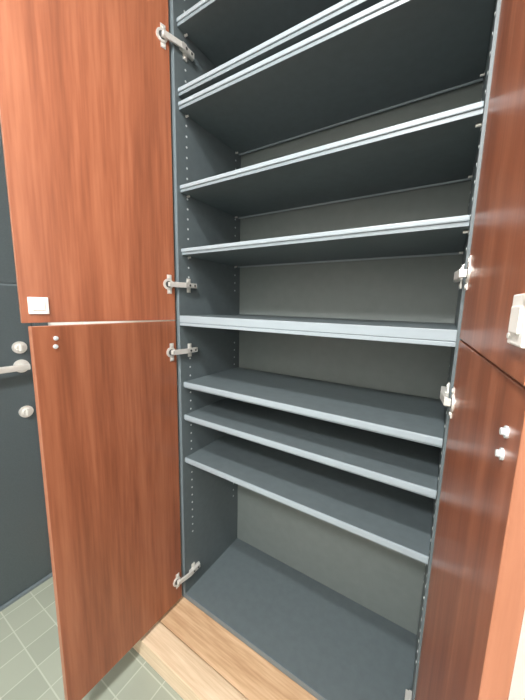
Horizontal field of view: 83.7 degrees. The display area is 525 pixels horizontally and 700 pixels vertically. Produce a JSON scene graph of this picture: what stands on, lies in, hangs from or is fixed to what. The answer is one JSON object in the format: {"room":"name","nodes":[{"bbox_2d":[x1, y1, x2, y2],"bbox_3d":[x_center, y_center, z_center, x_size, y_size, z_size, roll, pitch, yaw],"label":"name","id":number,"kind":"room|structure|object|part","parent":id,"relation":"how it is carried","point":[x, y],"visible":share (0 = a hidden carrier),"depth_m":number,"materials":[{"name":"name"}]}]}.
{"room":"entrance hall","nodes":[
{"label":"entrance hall","id":0,"kind":"room"},
{"bbox_2d":[48,322,82,325],"bbox_3d":[-1.381,-0.124,0.555,0.100,2.520,2.674,7,10,32],"label":"wall","id":1,"kind":"structure","parent":0,"point":[51,323],"depth_m":1.29,"materials":[{"name":"paint"}]},
{"bbox_2d":[0,124,51,605],"bbox_3d":[-1.172,0.062,0.833,0.098,2.049,0.886,7,10,32],"label":"door","id":2,"kind":"structure","parent":1,"relation":"in","point":[25,556],"depth_m":1.19,"materials":[{"name":"metal"}]},
{"bbox_2d":[0,323,52,611],"bbox_3d":[-1.200,0.046,0.858,0.102,2.100,0.975,7,10,32],"label":"trim","id":3,"kind":"structure","parent":1,"relation":"attached to","point":[50,575],"depth_m":1.25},
{"bbox_3d":[-1.200,0.046,0.858,0.102,2.100,0.975,7,10,32],"label":"door frame","id":4,"kind":"part","parent":3,"relation":"part of","materials":[{"name":"metal"}]},
{"bbox_2d":[0,576,183,699],"bbox_3d":[-0.350,1.260,0.152,2.540,0.050,2.774,7,10,32],"label":"floor","id":5,"kind":"structure","parent":0,"point":[30,657],"depth_m":1.02,"materials":[{"name":"tile"}]},
{"bbox_2d":[83,8,181,577],"bbox_3d":[-0.465,-0.258,1.326,0.616,2.448,0.374,7,10,32],"label":"wall","id":6,"kind":"structure","parent":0,"point":[99,322],"depth_m":1.11,"materials":[{"name":"white paint"}]},
{"bbox_2d":[168,0,240,597],"bbox_3d":[-0.198,-0.185,1.156,0.020,2.350,0.356,7,10,32],"label":"panel","id":7,"kind":"object","parent":6,"relation":"attached to","point":[214,505],"visible":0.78,"depth_m":1.11,"materials":[{"name":"wood"}]},
{"bbox_2d":[0,0,196,322],"bbox_3d":[-0.398,-0.699,0.798,0.499,1.235,0.048,-7,12,-44],"label":"door","id":8,"kind":"structure","parent":7,"relation":"attached to","point":[85,105],"depth_m":0.78,"materials":[{"name":"brown wood"}]},
{"bbox_2d":[27,297,48,313],"bbox_3d":[-0.562,-0.111,0.737,0.042,0.042,0.006,-7,12,-44],"label":"latch plate","id":9,"kind":"object","parent":8,"relation":"attached to","point":[36,305],"visible":1,"depth_m":0.73,"materials":[{"name":"white plastic"}]},
{"bbox_2d":[156,22,167,49],"bbox_3d":[-0.292,-0.926,0.859,0.035,0.062,0.016,-7,12,-44],"label":"cup","id":10,"kind":"object","parent":8,"relation":"attached to","point":[161,33],"depth_m":0.86,"materials":[{"name":"silver metal"}]},
{"bbox_2d":[163,275,172,293],"bbox_3d":[-0.307,-0.217,0.967,0.035,0.062,0.016,-7,12,-44],"label":"cup","id":11,"kind":"object","parent":8,"relation":"attached to","point":[168,282],"depth_m":0.97,"materials":[{"name":"silver metal"}]},
{"bbox_3d":[-0.250,-0.931,0.898,0.019,0.048,0.107,7,11,35],"label":"hinge","id":12,"kind":"part","parent":8,"relation":"part of","materials":[{"name":"silver metal"}]},
{"bbox_3d":[-0.250,-0.931,0.898,0.019,0.048,0.107,7,11,35],"label":"arm","id":13,"kind":"part","parent":8,"relation":"part of","materials":[{"name":"silver metal"}]},
{"bbox_3d":[-0.266,-0.222,1.006,0.019,0.048,0.107,7,11,35],"label":"hinge","id":14,"kind":"part","parent":8,"relation":"part of","materials":[{"name":"silver metal"}]},
{"bbox_3d":[-0.266,-0.222,1.006,0.019,0.048,0.107,7,11,35],"label":"arm","id":15,"kind":"part","parent":8,"relation":"part of","materials":[{"name":"silver metal"}]},
{"bbox_2d":[28,321,199,699],"bbox_3d":[-0.399,0.463,0.954,0.047,1.099,0.496,7,10,33],"label":"door","id":16,"kind":"structure","parent":7,"relation":"attached to","point":[106,397],"depth_m":0.87,"materials":[{"name":"brown wood"}]},
{"bbox_2d":[167,343,174,360],"bbox_3d":[-0.308,0.009,1.000,0.016,0.062,0.035,7,10,33],"label":"cup","id":17,"kind":"object","parent":16,"relation":"attached to","point":[170,351],"depth_m":1.00,"materials":[{"name":"silver metal"}]},
{"bbox_2d":[173,573,180,588],"bbox_3d":[-0.327,0.900,1.136,0.016,0.062,0.035,7,10,33],"label":"cup","id":18,"kind":"object","parent":16,"relation":"attached to","point":[176,583],"depth_m":1.13,"materials":[{"name":"silver metal"}]},
{"bbox_3d":[-0.269,0.003,1.041,0.018,0.048,0.105,7,10,32],"label":"hinge","id":19,"kind":"part","parent":16,"relation":"part of","materials":[{"name":"silver metal"}]},
{"bbox_3d":[-0.269,0.003,1.041,0.018,0.048,0.105,7,10,32],"label":"arm","id":20,"kind":"part","parent":16,"relation":"part of","materials":[{"name":"silver metal"}]},
{"bbox_3d":[-0.289,0.895,1.177,0.018,0.048,0.105,7,10,32],"label":"hinge","id":21,"kind":"part","parent":16,"relation":"part of","materials":[{"name":"silver metal"}]},
{"bbox_3d":[-0.289,0.895,1.177,0.018,0.048,0.105,7,10,32],"label":"arm","id":22,"kind":"part","parent":16,"relation":"part of","materials":[{"name":"silver metal"}]},
{"bbox_2d":[185,434,433,564],"bbox_3d":[0.133,0.436,1.024,0.798,0.027,0.322,7,10,32],"label":"shelf","id":23,"kind":"object","parent":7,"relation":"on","point":[399,520],"visible":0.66,"depth_m":0.91,"materials":[{"name":"wood"}]},
{"bbox_2d":[184,398,439,498],"bbox_3d":[0.136,0.270,0.999,0.798,0.027,0.322,7,10,32],"label":"shelf","id":24,"kind":"object","parent":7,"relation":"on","point":[408,465],"visible":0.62,"depth_m":0.88,"materials":[{"name":"wood"}]},
{"bbox_2d":[184,367,444,447],"bbox_3d":[0.139,0.148,0.980,0.798,0.027,0.322,7,10,32],"label":"shelf","id":25,"kind":"object","parent":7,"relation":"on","point":[419,419],"visible":1,"depth_m":0.88,"materials":[{"name":"wood"}]},
{"bbox_2d":[180,314,456,346],"bbox_3d":[0.144,-0.083,0.946,0.800,0.034,0.344,7,10,32],"label":"shelf","id":26,"kind":"object","parent":7,"relation":"attached to","point":[426,333],"visible":1,"depth_m":0.76,"materials":[{"name":"grey metal"}]},
{"bbox_2d":[184,33,484,267],"bbox_3d":[0.151,-0.254,0.924,0.800,1.426,0.270,7,10,32],"label":"pegs","id":27,"kind":"object","parent":7,"relation":"attached to","point":[186,34],"visible":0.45,"depth_m":0.79,"materials":[{"name":"silver metal"}]},
{"bbox_2d":[176,0,342,66],"bbox_3d":[0.163,-0.967,0.810,0.798,0.025,0.322,7,10,32],"label":"shelf","id":28,"kind":"object","parent":27,"relation":"on","point":[222,30],"visible":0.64,"depth_m":0.87,"materials":[{"name":"wood"}]},
{"bbox_2d":[178,0,382,98],"bbox_3d":[0.159,-0.781,0.838,0.798,0.025,0.322,7,10,32],"label":"shelf","id":29,"kind":"object","parent":27,"relation":"on","point":[344,9],"visible":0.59,"depth_m":0.73,"materials":[{"name":"wood"}]},
{"bbox_2d":[181,215,469,267],"bbox_3d":[0.149,-0.307,0.911,0.798,0.025,0.322,7,10,32],"label":"shelf","id":30,"kind":"object","parent":27,"relation":"on","point":[440,236],"visible":0.96,"depth_m":0.80,"materials":[{"name":"wood"}]},
{"bbox_2d":[180,101,483,218],"bbox_3d":[0.153,-0.502,0.881,0.798,0.025,0.322,7,10,32],"label":"shelf","id":31,"kind":"object","parent":27,"relation":"on","point":[437,149],"visible":1,"depth_m":0.78,"materials":[{"name":"wood"}]},
{"bbox_2d":[178,0,494,155],"bbox_3d":[0.158,-0.742,0.844,0.798,0.025,0.322,7,10,32],"label":"shelf","id":32,"kind":"object","parent":27,"relation":"on","point":[389,54],"visible":1,"depth_m":0.77,"materials":[{"name":"wood"}]},
{"bbox_2d":[158,596,317,699],"bbox_3d":[0.230,1.081,1.006,2.390,0.072,0.482,7,10,32],"label":"wooden step","id":33,"kind":"structure","parent":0,"point":[248,672],"depth_m":0.99,"materials":[{"name":"brown wood"}]},
{"bbox_2d":[133,621,247,699],"bbox_3d":[0.080,1.114,0.770,2.390,0.072,0.077,7,10,32],"label":"trim step edge","id":34,"kind":"object","parent":33,"relation":"attached to","point":[190,676],"depth_m":0.97,"materials":[{"name":"beige wood"}]},
{"bbox_2d":[185,538,416,699],"bbox_3d":[0.121,1.008,1.112,0.800,0.021,0.344,7,10,32],"label":"board","id":35,"kind":"object","parent":33,"relation":"on","point":[334,647],"visible":1,"depth_m":1.06,"materials":[{"name":"wood"}]},
{"bbox_2d":[508,611,524,699],"bbox_3d":[0.926,-0.096,0.465,0.976,2.448,0.374,7,10,32],"label":"wall","id":36,"kind":"structure","parent":0,"point":[517,690],"depth_m":0.60,"materials":[{"name":"white paint"}]},
{"bbox_2d":[237,72,484,634],"bbox_3d":[0.240,-0.174,1.083,0.800,2.330,0.010,7,10,32],"label":"panel","id":37,"kind":"object","parent":36,"relation":"attached to","point":[385,581],"visible":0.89,"depth_m":1.06,"materials":[{"name":"wood"}]},
{"bbox_2d":[411,0,500,699],"bbox_3d":[0.496,-0.104,0.727,0.020,2.350,0.356,7,10,32],"label":"panel","id":38,"kind":"object","parent":36,"relation":"attached to","point":[495,21],"visible":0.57,"depth_m":0.62,"materials":[{"name":"wood"}]},
{"bbox_2d":[404,340,524,699],"bbox_3d":[0.301,0.544,0.522,0.044,1.099,0.497,6,10,27],"label":"door","id":39,"kind":"structure","parent":38,"relation":"attached to","point":[475,608],"depth_m":0.32,"materials":[{"name":"brown wood"}]},
{"bbox_3d":[0.374,0.945,0.763,0.017,0.048,0.105,7,10,32],"label":"hinge","id":40,"kind":"part","parent":39,"relation":"part of","materials":[{"name":"silver metal"}]},
{"bbox_3d":[0.392,0.097,0.634,0.017,0.048,0.105,7,10,32],"label":"hinge","id":41,"kind":"part","parent":39,"relation":"part of","materials":[{"name":"silver metal"}]},
{"bbox_3d":[0.392,0.097,0.634,0.017,0.048,0.105,7,10,32],"label":"arm","id":42,"kind":"part","parent":39,"relation":"part of","materials":[{"name":"silver metal"}]},
{"bbox_2d":[443,387,454,418],"bbox_3d":[0.369,0.104,0.582,0.016,0.062,0.035,6,10,27],"label":"cup","id":43,"kind":"object","parent":39,"relation":"attached to","point":[446,401],"depth_m":0.58,"materials":[{"name":"silver metal"}]},
{"bbox_2d":[453,0,524,385],"bbox_3d":[0.325,-0.614,0.346,0.044,1.235,0.497,6,10,28],"label":"door","id":44,"kind":"structure","parent":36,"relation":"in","point":[497,251],"depth_m":0.36,"materials":[{"name":"brown wood"}]},
{"bbox_3d":[0.398,-0.150,0.596,0.017,0.048,0.105,7,10,32],"label":"hinge","id":45,"kind":"part","parent":44,"relation":"part of","materials":[{"name":"silver metal"}]},
{"bbox_3d":[0.398,-0.150,0.596,0.017,0.048,0.105,7,10,32],"label":"arm","id":46,"kind":"part","parent":44,"relation":"part of","materials":[{"name":"silver metal"}]},
{"bbox_2d":[458,255,471,290],"bbox_3d":[0.375,-0.143,0.545,0.016,0.062,0.035,6,10,28],"label":"cup","id":47,"kind":"object","parent":44,"relation":"attached to","point":[463,273],"depth_m":0.54,"materials":[{"name":"silver metal"}]},
{"bbox_2d":[506,293,524,347],"bbox_3d":[0.207,-0.024,0.238,0.006,0.042,0.042,6,10,28],"label":"latch plate","id":48,"kind":"object","parent":44,"relation":"attached to","point":[515,336],"visible":1,"depth_m":0.23,"materials":[{"name":"white plastic"}]}
]}

